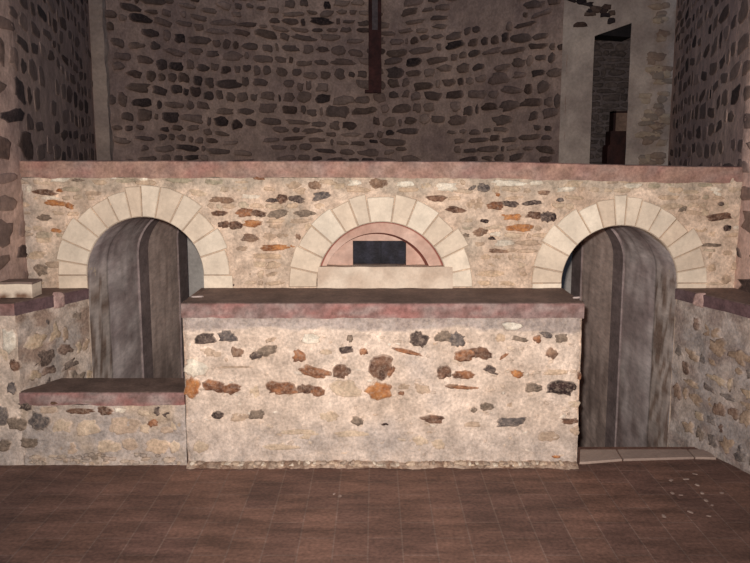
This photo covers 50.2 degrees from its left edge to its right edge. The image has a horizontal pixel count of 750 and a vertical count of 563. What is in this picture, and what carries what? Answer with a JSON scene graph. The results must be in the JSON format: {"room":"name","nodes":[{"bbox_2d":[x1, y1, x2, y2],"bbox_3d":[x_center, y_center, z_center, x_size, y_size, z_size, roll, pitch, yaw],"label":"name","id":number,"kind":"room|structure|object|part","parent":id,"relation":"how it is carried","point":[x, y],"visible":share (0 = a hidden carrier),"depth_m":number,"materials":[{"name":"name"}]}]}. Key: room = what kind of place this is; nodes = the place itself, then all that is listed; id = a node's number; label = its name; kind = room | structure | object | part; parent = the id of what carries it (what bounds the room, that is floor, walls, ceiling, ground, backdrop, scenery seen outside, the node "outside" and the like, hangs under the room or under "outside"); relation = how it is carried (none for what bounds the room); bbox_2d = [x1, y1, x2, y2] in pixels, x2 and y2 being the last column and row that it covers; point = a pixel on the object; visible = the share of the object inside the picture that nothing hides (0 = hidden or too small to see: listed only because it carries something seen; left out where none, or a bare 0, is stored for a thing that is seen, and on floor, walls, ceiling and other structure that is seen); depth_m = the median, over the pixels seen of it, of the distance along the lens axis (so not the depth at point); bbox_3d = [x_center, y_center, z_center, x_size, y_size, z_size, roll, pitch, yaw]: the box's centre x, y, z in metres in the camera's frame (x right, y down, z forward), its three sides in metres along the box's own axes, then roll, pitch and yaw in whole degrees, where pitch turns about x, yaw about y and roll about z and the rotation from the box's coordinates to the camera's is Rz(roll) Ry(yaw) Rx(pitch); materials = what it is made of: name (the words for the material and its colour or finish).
{"room":"church interior","nodes":[
{"label":"church interior","id":0,"kind":"room"},
{"bbox_2d":[0,0,96,281],"bbox_3d":[-2.403,-2.289,5.697,0.334,4.384,6.196,-2,9,-10],"label":"wall","id":1,"kind":"structure","parent":0,"point":[47,104],"depth_m":5.10,"materials":[{"name":"grey stone"}]},
{"bbox_2d":[105,0,567,162],"bbox_3d":[-0.405,-3.135,9.646,5.126,3.955,2.029,0,9,0],"label":"wall","id":2,"kind":"structure","parent":0,"point":[191,80],"depth_m":10.10,"materials":[{"name":"grey stone"}]},
{"bbox_2d":[88,0,113,160],"bbox_3d":[-3.127,-2.987,8.680,0.433,3.915,0.210,0,9,0],"label":"trim","id":3,"kind":"structure","parent":2,"relation":"attached to","point":[99,42],"depth_m":8.71,"materials":[{"name":"grey paint"}]},
{"bbox_2d":[365,0,381,93],"bbox_3d":[-0.025,-3.799,10.431,0.221,2.625,0.154,0,9,0],"label":"timber post","id":4,"kind":"object","parent":2,"relation":"attached to","point":[374,6],"visible":1,"depth_m":10.48,"materials":[{"name":"brown wood"}]},
{"bbox_3d":[-0.061,-4.192,10.366,0.050,1.825,0.134,0,9,0],"label":"rail","id":5,"kind":"part","parent":4,"relation":"part of","materials":[{"name":"brown wood"}]},
{"bbox_3d":[0.060,-4.192,10.365,0.050,1.828,0.134,0,9,0],"label":"rail","id":6,"kind":"part","parent":4,"relation":"part of","materials":[{"name":"brown wood"}]},
{"bbox_2d":[589,34,630,163],"bbox_3d":[2.802,-2.233,9.709,1.339,2.100,0.036,0,9,0],"label":"doorway","id":7,"kind":"structure","parent":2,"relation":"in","point":[611,64],"depth_m":9.68,"materials":[{"name":"grey stone"}]},
{"bbox_2d":[558,0,676,164],"bbox_3d":[2.745,-3.068,9.210,1.362,3.900,0.767,0,9,0],"label":"wall","id":8,"kind":"structure","parent":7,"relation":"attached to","point":[650,24],"depth_m":8.95,"materials":[{"name":"grey paint"}]},
{"bbox_2d":[0,447,749,562],"bbox_3d":[0.000,1.408,1.388,8.000,0.001,6.322,0,9,0],"label":"floor","id":9,"kind":"structure","parent":0,"point":[607,512],"depth_m":3.62,"materials":[{"name":"ceramic"}]},
{"bbox_2d":[0,288,91,464],"bbox_3d":[-1.997,0.994,4.491,0.703,1.885,0.505,0,9,0],"label":"stone wall","id":10,"kind":"structure","parent":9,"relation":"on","point":[44,339],"depth_m":4.26,"materials":[{"name":"beige stone"}]},
{"bbox_2d":[0,278,41,297],"bbox_3d":[-1.939,0.036,4.299,0.253,0.089,0.130,0,9,0],"label":"stone block","id":11,"kind":"object","parent":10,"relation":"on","point":[26,287],"visible":0.98,"depth_m":4.24,"materials":[{"name":"stone"}]},
{"bbox_2d":[181,288,583,469],"bbox_3d":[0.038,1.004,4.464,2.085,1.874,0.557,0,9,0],"label":"counter","id":12,"kind":"object","parent":9,"relation":"on","point":[291,378],"depth_m":4.18,"materials":[{"name":"beige stone"}]},
{"bbox_2d":[579,449,621,463],"bbox_3d":[1.213,0.952,4.350,0.251,0.012,0.190,0,9,0],"label":"threshold slab","id":13,"kind":"object","parent":9,"relation":"on","point":[587,456],"visible":1,"depth_m":4.33,"materials":[{"name":"stone"}]},
{"bbox_2d":[617,449,693,460],"bbox_3d":[1.534,0.948,4.371,0.398,0.012,0.147,0,9,0],"label":"threshold slab","id":14,"kind":"object","parent":9,"relation":"on","point":[626,454],"visible":1,"depth_m":4.36,"materials":[{"name":"stone"}]},
{"bbox_2d":[688,449,715,459],"bbox_3d":[1.789,0.947,4.382,0.111,0.012,0.125,0,9,0],"label":"threshold slab","id":15,"kind":"object","parent":9,"relation":"on","point":[696,453],"visible":1,"depth_m":4.36,"materials":[{"name":"stone"}]},
{"bbox_2d":[667,288,749,473],"bbox_3d":[2.140,1.077,3.968,0.348,1.880,1.731,-3,9,-17],"label":"stone wall","id":16,"kind":"structure","parent":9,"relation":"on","point":[710,404],"depth_m":4.35,"materials":[{"name":"beige stone"}]},
{"bbox_2d":[668,0,749,292],"bbox_3d":[2.539,-2.310,5.725,0.457,4.361,6.248,1,9,10],"label":"wall","id":17,"kind":"structure","parent":0,"point":[710,112],"depth_m":5.64,"materials":[{"name":"grey stone"}]},
{"bbox_3d":[0.000,-1.336,9.962,8.400,0.250,4.900,0,9,0],"label":"floor","id":18,"kind":"structure","parent":0,"visible":0},
{"bbox_2d":[602,111,626,164],"bbox_3d":[2.854,-1.576,9.500,0.251,0.866,0.227,0,9,0],"label":"base cabinet","id":19,"kind":"object","parent":18,"relation":"on","point":[614,149],"visible":0.64,"depth_m":9.40,"materials":[{"name":"brown wood"}]},
{"bbox_3d":[2.884,-1.890,9.448,0.186,0.229,0.170,0,9,0],"label":"frame","id":20,"kind":"part","parent":19,"relation":"part of","materials":[{"name":"brown wood"}]},
{"bbox_3d":[2.891,-1.873,9.398,0.143,0.209,0.015,0,9,0],"label":"panel","id":21,"kind":"part","parent":19,"relation":"part of","materials":[{"name":"brown wood"}]},
{"bbox_3d":[0.050,1.189,6.159,5.300,1.000,3.178,0,9,0],"label":"floor","id":22,"kind":"structure","parent":0,"visible":0},
{"bbox_2d":[17,378,186,465],"bbox_3d":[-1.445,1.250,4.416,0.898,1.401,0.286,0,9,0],"label":"bench","id":23,"kind":"object","parent":22,"relation":"on","point":[64,421],"visible":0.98,"depth_m":4.21,"materials":[{"name":"beige stone"}]},
{"bbox_2d":[20,160,742,446],"bbox_3d":[0.050,0.384,6.136,4.500,2.598,2.982,0,9,0],"label":"stone wall","id":24,"kind":"structure","parent":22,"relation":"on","point":[621,239],"depth_m":4.56,"materials":[{"name":"stone"}]}
]}

